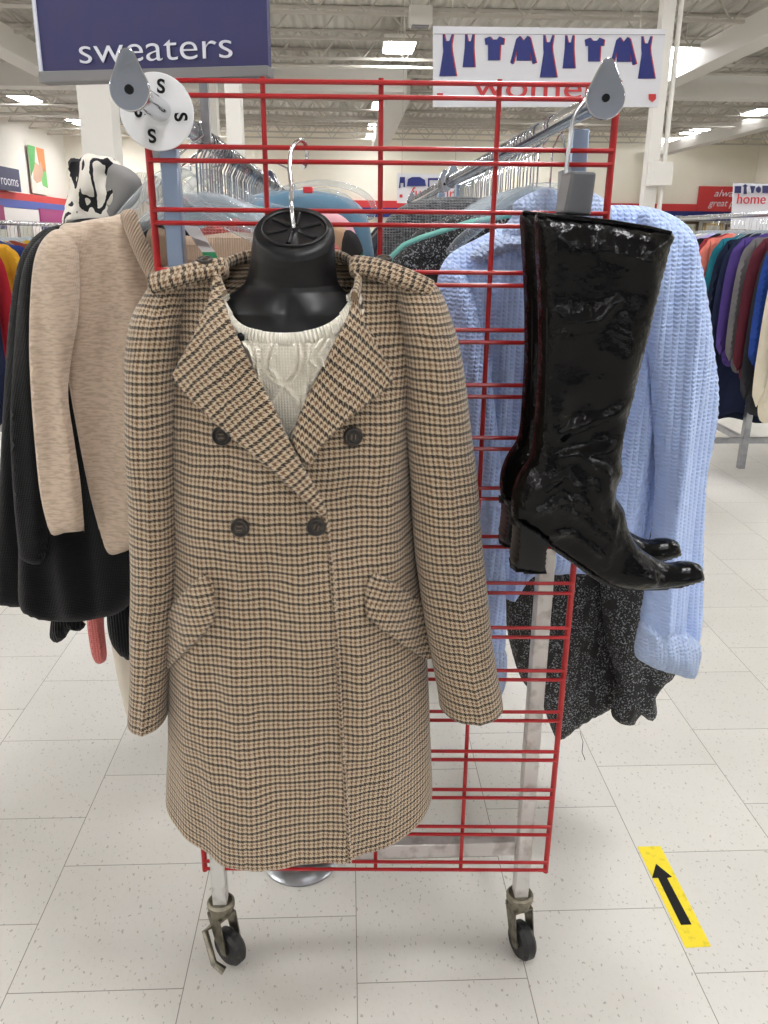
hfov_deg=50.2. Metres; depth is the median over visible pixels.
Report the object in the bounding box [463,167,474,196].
clothes hanger
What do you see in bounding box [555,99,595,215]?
hanger
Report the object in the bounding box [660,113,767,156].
beam
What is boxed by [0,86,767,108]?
trim
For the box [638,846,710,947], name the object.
floor sticker
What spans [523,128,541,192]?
clothes hanger
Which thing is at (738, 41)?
beam
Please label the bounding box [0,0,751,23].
trim
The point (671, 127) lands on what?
ceiling light
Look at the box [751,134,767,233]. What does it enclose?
wall
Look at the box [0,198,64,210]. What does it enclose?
trim
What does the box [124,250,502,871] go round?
coat
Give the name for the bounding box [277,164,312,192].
hanger
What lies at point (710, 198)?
sign
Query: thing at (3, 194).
trim
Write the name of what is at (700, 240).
cardigan
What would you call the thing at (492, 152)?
clothes hanger
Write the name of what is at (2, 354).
coat
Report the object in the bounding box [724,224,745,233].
framed picture
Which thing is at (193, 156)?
hanger
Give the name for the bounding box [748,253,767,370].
sweater
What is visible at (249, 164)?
clothes hanger
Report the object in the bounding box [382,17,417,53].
ceiling light
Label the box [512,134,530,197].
clothes hanger
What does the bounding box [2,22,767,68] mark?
trim
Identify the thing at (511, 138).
clothes hanger
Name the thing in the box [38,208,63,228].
wall panel
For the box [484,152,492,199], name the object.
clothes hanger
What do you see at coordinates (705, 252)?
sweater
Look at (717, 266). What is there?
coat
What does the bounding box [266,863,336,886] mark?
display stand
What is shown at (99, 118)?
column
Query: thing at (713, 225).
framed picture
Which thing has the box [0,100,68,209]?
wall
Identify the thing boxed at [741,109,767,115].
diffuser
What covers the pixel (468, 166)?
clothes hanger
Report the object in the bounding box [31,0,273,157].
sign
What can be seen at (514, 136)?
clothes hanger
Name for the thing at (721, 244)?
sweater
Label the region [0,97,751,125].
trim
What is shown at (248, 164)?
clothes hanger
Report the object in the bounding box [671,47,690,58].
diffuser
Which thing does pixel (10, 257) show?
yellow garment
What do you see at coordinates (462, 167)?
clothes hanger
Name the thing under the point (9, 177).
wall sign
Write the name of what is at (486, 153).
clothes hanger
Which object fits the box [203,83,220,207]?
column
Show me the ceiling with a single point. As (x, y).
(703, 6)
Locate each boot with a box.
[498,210,680,561]
[509,212,704,590]
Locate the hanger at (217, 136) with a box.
[190,136,221,170]
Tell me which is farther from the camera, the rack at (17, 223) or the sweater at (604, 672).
the rack at (17, 223)
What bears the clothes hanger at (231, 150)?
hanging from the rack at (129, 88)
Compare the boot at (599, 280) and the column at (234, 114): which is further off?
the column at (234, 114)
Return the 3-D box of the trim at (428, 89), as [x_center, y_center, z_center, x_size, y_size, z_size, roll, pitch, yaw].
[1.801,-10.324,19.575,26.612,0.530,0.070,0,19,-2]
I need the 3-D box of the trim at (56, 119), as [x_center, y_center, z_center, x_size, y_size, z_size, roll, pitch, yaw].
[1.356,-13.671,29.518,26.612,0.530,0.070,0,19,-2]
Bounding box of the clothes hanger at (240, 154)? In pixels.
[236,154,243,207]
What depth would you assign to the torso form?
0.97 m
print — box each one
[399,177,404,187]
[407,177,425,185]
[439,34,455,75]
[463,34,474,66]
[485,36,503,59]
[510,36,535,63]
[540,35,556,76]
[563,35,574,67]
[585,38,603,61]
[612,37,635,64]
[638,36,654,78]
[734,186,740,192]
[743,184,746,193]
[762,186,767,192]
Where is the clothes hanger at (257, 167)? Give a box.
[253,167,259,194]
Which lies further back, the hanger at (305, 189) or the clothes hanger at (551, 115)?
the hanger at (305, 189)
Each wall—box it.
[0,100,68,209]
[62,124,760,233]
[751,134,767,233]
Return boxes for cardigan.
[107,604,129,659]
[194,190,373,256]
[697,233,739,244]
[752,293,767,422]
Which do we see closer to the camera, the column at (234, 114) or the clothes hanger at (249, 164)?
the clothes hanger at (249, 164)
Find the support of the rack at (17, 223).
on the floor
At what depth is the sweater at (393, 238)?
1.63 m
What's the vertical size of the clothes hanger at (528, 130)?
0.205 m
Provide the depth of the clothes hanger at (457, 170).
2.18 m
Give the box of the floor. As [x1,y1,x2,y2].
[0,417,767,1023]
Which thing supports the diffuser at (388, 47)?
attached to the ceiling light at (387, 47)
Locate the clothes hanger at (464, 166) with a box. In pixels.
[461,166,472,196]
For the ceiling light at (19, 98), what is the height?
0.455 m
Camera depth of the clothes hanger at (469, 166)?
1.94 m
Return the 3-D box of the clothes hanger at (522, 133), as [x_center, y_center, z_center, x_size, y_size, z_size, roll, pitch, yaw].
[0.241,-0.541,1.397,0.309,0.205,0.010,0,19,-3]
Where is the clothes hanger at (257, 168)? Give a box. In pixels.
[252,168,258,198]
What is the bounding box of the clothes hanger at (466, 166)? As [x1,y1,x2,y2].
[466,166,478,196]
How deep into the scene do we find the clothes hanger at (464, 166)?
2.08 m
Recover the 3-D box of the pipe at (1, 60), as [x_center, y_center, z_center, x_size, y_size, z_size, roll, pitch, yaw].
[1.962,-8.731,16.159,26.600,0.060,0.060,0,19,-2]
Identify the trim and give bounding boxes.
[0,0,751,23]
[0,0,767,48]
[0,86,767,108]
[0,89,763,115]
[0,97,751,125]
[0,190,65,204]
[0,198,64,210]
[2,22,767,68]
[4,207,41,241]
[6,103,767,133]
[27,111,767,139]
[45,118,767,145]
[183,198,730,211]
[183,206,730,220]
[271,47,767,77]
[407,69,432,91]
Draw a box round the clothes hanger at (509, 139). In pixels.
[504,139,519,199]
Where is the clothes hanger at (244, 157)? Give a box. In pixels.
[240,157,247,207]
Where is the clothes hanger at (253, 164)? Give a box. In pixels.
[249,164,256,205]
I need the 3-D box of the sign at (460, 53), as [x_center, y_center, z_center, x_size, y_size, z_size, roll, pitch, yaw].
[0.819,-3.315,3.673,1.147,2.731,0.024,0,19,-2]
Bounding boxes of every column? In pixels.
[76,84,123,165]
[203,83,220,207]
[224,84,245,200]
[639,0,683,209]
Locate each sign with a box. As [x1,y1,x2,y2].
[0,166,20,191]
[0,205,6,227]
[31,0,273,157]
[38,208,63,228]
[397,0,460,202]
[433,0,665,106]
[696,186,732,210]
[731,183,767,229]
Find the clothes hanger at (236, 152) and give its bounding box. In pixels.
[230,152,238,207]
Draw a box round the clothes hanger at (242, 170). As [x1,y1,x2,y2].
[238,157,245,207]
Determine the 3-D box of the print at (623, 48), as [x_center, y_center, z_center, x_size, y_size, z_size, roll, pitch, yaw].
[1.184,-2.270,4.039,0.129,0.125,0.007,0,19,-2]
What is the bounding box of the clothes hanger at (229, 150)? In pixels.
[211,150,229,205]
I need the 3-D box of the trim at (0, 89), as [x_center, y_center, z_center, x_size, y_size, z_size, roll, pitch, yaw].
[1.653,-11.440,22.889,26.612,0.530,0.070,0,19,-2]
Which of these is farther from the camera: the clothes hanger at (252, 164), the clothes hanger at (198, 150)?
the clothes hanger at (252, 164)
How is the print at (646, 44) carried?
attached to the sign at (460, 53)
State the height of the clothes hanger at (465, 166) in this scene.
0.205 m
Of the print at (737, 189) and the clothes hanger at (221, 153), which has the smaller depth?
the clothes hanger at (221, 153)
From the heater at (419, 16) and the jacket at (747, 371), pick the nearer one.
the jacket at (747, 371)
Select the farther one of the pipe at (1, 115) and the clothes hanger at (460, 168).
the pipe at (1, 115)
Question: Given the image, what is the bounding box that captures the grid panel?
[145,77,622,873]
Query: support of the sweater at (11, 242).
hanging from the clothes hanger
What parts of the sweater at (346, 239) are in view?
tan panel, dark panel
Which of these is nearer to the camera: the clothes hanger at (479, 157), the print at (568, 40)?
the clothes hanger at (479, 157)
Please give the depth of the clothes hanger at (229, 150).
1.43 m
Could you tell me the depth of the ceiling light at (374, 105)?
22.49 m
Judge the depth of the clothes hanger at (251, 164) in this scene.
1.75 m
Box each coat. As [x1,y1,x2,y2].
[0,325,5,424]
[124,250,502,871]
[707,233,761,422]
[711,233,761,416]
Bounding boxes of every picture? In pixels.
[683,221,698,234]
[702,223,722,233]
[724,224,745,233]
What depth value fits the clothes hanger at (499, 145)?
1.60 m
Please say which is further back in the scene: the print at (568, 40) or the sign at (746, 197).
the sign at (746, 197)
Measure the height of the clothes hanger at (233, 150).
0.205 m
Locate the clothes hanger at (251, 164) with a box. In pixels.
[245,164,251,205]
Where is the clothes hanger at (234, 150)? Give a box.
[228,150,236,207]
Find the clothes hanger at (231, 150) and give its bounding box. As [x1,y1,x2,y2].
[224,150,232,206]
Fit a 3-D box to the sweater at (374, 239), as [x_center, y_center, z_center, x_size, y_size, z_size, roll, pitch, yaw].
[0.176,-0.663,2.892,0.514,0.712,0.060,-1,19,-4]
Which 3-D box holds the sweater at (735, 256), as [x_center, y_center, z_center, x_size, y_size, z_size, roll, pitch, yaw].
[1.997,-1.082,4.218,0.540,0.670,0.063,0,19,-1]
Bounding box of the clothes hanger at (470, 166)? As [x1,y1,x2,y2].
[470,166,483,197]
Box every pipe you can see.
[0,58,767,75]
[0,104,767,118]
[0,114,734,127]
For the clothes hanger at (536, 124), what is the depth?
1.30 m
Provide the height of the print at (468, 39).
0.144 m
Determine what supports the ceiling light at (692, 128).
hanging from the ceiling
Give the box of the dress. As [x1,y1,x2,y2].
[111,644,167,717]
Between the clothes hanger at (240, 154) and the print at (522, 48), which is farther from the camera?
the print at (522, 48)
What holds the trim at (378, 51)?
attached to the wall at (15, 137)
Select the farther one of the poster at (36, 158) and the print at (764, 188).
the poster at (36, 158)
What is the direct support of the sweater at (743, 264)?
hanging from the clothes hanger
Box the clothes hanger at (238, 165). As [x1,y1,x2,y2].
[232,151,240,207]
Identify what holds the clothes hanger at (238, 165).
hanging from the rack at (129, 88)
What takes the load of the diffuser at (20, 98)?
attached to the ceiling light at (19, 98)
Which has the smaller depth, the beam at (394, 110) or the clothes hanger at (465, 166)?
the clothes hanger at (465, 166)
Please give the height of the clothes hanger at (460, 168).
0.205 m
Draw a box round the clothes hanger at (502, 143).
[499,143,515,201]
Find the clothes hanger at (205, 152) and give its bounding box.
[190,135,211,201]
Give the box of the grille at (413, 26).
[411,24,428,28]
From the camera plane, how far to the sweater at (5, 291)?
4.18 m
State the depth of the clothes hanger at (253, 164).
1.83 m
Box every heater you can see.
[408,0,432,28]
[556,107,566,112]
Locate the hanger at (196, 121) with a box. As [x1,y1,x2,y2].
[180,120,203,154]
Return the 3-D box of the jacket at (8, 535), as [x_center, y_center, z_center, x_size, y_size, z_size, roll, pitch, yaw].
[-0.565,-0.136,1.422,0.301,0.701,0.061,0,19,-2]
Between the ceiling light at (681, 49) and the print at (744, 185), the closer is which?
the print at (744, 185)
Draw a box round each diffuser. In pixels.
[8,96,41,101]
[383,41,415,53]
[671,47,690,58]
[680,129,709,133]
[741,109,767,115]
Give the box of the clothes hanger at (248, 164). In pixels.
[241,164,248,207]
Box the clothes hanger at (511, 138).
[506,138,521,198]
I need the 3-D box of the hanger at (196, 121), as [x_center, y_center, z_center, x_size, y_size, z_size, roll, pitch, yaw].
[-0.283,-0.472,1.175,0.216,0.169,0.006,0,19,-2]
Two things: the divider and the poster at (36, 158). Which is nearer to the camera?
the divider
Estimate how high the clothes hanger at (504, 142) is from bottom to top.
0.205 m
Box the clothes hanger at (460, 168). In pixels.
[458,168,467,196]
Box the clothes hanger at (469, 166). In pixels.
[469,166,481,196]
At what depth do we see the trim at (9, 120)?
26.16 m
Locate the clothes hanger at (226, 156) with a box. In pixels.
[219,141,228,204]
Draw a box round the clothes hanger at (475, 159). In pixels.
[472,159,485,197]
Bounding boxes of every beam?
[0,21,72,85]
[0,62,406,94]
[373,78,410,145]
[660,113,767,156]
[666,71,767,101]
[667,7,767,91]
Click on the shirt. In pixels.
(759, 252)
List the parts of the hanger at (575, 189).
clip plate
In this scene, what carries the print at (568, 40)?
attached to the sign at (460, 53)
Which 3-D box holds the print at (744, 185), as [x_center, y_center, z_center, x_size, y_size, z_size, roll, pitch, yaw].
[2.667,-2.387,6.059,0.038,0.069,0.010,0,19,-2]
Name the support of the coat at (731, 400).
hanging from the clothes hanger
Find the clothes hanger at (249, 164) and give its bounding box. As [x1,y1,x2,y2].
[243,164,250,206]
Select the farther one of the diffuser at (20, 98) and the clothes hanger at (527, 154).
the diffuser at (20, 98)
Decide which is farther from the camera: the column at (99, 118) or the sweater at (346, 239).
the column at (99, 118)
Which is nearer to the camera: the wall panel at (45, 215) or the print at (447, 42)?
the print at (447, 42)
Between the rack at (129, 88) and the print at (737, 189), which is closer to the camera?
the rack at (129, 88)
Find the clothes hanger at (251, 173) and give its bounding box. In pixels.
[238,165,253,205]
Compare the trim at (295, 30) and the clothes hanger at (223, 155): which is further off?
the trim at (295, 30)
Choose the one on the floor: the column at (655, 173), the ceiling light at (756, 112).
the column at (655, 173)
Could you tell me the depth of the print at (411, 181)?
8.37 m
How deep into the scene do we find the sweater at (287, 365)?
0.97 m
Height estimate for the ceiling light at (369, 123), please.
0.455 m
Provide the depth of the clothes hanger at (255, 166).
1.86 m
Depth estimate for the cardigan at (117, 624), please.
1.65 m
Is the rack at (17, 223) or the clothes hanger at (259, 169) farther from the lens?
the rack at (17, 223)
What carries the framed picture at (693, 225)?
on the trim
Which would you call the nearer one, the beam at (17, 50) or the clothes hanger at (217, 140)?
the clothes hanger at (217, 140)
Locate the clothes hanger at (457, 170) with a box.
[455,170,466,195]
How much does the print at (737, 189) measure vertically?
0.049 m
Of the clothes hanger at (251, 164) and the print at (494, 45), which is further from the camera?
the print at (494, 45)
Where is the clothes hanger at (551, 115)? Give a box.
[449,114,564,252]
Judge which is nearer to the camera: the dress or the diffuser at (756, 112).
the dress
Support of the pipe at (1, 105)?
attached to the wall at (15, 137)
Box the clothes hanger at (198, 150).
[195,122,203,199]
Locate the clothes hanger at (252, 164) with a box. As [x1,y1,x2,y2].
[248,164,254,205]
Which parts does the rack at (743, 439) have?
rail, post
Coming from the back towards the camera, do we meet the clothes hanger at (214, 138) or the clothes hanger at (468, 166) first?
the clothes hanger at (468, 166)
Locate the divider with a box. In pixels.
[120,72,193,150]
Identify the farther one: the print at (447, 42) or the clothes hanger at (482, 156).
the print at (447, 42)
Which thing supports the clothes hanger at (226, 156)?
hanging from the rack at (129, 88)
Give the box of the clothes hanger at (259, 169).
[248,169,261,194]
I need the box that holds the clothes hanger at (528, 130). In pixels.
[525,126,544,191]
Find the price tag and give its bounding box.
[185,226,217,257]
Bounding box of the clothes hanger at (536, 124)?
[529,122,549,190]
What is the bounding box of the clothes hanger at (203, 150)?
[188,140,208,200]
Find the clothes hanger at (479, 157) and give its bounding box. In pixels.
[476,157,489,197]
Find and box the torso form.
[226,138,361,332]
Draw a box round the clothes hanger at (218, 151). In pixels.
[211,135,220,203]
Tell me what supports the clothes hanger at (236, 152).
hanging from the rack at (129, 88)
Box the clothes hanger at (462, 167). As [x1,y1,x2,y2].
[459,167,470,196]
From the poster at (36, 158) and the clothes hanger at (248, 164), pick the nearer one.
the clothes hanger at (248, 164)
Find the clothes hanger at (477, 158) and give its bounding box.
[474,158,487,197]
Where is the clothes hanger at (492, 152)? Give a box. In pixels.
[491,152,506,200]
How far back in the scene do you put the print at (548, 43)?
4.03 m
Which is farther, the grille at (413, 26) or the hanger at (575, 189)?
the grille at (413, 26)
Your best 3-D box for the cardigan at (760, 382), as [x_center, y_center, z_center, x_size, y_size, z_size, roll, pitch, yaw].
[2.018,-0.840,3.817,0.540,0.873,0.059,0,19,-1]
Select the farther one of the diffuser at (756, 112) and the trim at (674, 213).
the trim at (674, 213)
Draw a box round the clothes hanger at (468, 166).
[467,166,480,196]
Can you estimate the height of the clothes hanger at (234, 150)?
0.205 m
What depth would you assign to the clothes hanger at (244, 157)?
1.68 m
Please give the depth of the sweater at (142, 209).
1.53 m
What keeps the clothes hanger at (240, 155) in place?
hanging from the rack at (129, 88)
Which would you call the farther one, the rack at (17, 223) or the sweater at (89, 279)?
the rack at (17, 223)
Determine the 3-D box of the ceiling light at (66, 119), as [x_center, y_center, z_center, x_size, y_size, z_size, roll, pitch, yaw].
[-9.811,-12.789,26.410,0.620,0.455,1.240,0,19,-2]
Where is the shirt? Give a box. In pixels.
[733,238,767,378]
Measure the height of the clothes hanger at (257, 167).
0.205 m
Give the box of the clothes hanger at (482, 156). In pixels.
[480,156,492,198]
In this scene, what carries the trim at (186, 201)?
attached to the wall at (709, 165)
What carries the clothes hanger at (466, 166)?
hanging from the rack at (129, 88)
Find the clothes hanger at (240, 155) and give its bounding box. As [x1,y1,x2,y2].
[234,155,241,207]
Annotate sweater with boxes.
[0,258,11,359]
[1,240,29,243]
[6,240,26,248]
[29,209,252,554]
[87,216,339,663]
[130,172,164,225]
[223,289,363,442]
[322,214,364,256]
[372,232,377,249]
[382,196,511,262]
[394,206,675,758]
[437,188,718,694]
[696,233,738,238]
[699,233,754,278]
[705,233,747,294]
[716,233,767,366]
[725,237,767,372]
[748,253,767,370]
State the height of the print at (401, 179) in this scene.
0.105 m
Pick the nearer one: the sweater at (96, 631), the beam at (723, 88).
the sweater at (96, 631)
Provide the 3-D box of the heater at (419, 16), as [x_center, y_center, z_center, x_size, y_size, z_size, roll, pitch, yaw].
[0.565,-7.906,12.677,0.360,0.730,0.300,0,19,-2]
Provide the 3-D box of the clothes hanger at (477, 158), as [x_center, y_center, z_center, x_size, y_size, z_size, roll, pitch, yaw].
[0.220,-0.703,1.880,0.309,0.205,0.010,0,19,-1]
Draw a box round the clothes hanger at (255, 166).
[250,166,257,205]
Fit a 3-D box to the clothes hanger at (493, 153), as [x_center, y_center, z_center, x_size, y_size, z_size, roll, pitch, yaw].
[0.231,-0.621,1.636,0.309,0.205,0.010,0,19,-2]
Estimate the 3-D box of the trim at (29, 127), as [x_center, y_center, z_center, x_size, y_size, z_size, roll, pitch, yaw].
[1.430,-13.113,27.861,26.612,0.530,0.070,0,19,-2]
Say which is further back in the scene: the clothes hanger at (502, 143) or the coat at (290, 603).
the clothes hanger at (502, 143)
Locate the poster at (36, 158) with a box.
[27,145,48,194]
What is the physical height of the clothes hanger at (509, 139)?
0.205 m
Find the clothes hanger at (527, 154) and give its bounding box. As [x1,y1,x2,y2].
[515,132,533,196]
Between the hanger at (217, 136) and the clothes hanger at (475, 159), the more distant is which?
the clothes hanger at (475, 159)
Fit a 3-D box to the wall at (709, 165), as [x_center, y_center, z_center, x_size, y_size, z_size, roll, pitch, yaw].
[1.262,-12.062,32.009,27.000,5.200,0.200,0,19,-2]
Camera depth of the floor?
1.70 m
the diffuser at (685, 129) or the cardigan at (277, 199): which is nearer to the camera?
the cardigan at (277, 199)
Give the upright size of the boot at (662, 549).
0.478 m
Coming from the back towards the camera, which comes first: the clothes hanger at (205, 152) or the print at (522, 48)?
the print at (522, 48)
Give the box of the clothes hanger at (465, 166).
[464,166,476,196]
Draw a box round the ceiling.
[0,0,767,134]
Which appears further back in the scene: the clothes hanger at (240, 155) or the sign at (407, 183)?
the sign at (407, 183)
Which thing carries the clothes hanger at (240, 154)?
hanging from the rack at (129, 88)
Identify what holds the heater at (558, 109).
hanging from the ceiling
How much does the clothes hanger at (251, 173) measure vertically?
0.205 m
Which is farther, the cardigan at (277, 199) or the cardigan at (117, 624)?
the cardigan at (277, 199)
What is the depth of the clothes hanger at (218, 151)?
1.33 m
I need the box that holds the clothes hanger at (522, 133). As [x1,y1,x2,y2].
[519,130,537,194]
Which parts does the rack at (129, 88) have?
plate, rail, brake lever, post, plate, frame, plate, hanger edge, rail, post, plate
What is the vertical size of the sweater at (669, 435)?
0.826 m
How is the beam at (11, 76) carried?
attached to the column
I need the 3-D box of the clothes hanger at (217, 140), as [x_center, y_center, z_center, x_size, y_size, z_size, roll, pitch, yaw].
[-0.278,-0.499,1.319,0.309,0.205,0.010,0,19,-2]
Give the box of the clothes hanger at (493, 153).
[493,153,508,201]
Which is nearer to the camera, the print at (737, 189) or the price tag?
the price tag
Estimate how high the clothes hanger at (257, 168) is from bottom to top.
0.205 m
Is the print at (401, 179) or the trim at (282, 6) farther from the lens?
the trim at (282, 6)
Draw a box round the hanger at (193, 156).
[146,134,213,202]
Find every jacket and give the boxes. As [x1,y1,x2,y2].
[0,226,52,606]
[0,241,23,256]
[740,251,767,414]
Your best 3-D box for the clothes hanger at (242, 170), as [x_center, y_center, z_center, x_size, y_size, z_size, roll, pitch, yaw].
[-0.293,-0.617,1.669,0.309,0.205,0.010,-1,19,-4]
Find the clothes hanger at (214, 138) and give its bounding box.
[205,132,215,201]
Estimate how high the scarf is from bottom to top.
0.126 m
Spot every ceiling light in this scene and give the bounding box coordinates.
[2,91,42,101]
[65,112,79,124]
[367,122,375,128]
[371,102,377,108]
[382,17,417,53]
[662,127,679,141]
[671,26,704,58]
[679,119,711,133]
[740,105,767,115]
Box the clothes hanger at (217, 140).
[208,135,218,202]
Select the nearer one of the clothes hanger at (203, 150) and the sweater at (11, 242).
the clothes hanger at (203, 150)
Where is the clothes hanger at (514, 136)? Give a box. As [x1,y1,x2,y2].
[510,136,523,197]
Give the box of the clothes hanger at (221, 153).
[214,140,223,202]
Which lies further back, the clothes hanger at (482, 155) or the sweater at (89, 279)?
the clothes hanger at (482, 155)
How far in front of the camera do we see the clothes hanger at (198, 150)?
1.19 m
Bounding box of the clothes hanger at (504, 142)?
[501,142,517,200]
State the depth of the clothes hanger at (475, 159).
1.89 m
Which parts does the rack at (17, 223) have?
rail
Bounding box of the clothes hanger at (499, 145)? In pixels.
[499,145,511,201]
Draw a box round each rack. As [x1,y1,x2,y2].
[0,220,61,431]
[109,47,624,974]
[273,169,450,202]
[675,211,767,468]
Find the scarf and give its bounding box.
[62,153,141,223]
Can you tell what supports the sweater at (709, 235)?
hanging from the clothes hanger
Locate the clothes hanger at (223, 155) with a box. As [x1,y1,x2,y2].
[216,141,225,205]
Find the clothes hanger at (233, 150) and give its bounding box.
[226,150,234,206]
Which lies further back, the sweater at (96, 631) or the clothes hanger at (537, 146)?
the sweater at (96, 631)
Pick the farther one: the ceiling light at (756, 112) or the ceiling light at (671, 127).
the ceiling light at (671, 127)
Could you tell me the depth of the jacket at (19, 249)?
4.49 m
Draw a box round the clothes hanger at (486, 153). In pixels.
[482,153,492,198]
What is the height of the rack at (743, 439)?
1.405 m
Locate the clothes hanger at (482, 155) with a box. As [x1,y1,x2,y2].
[478,155,491,198]

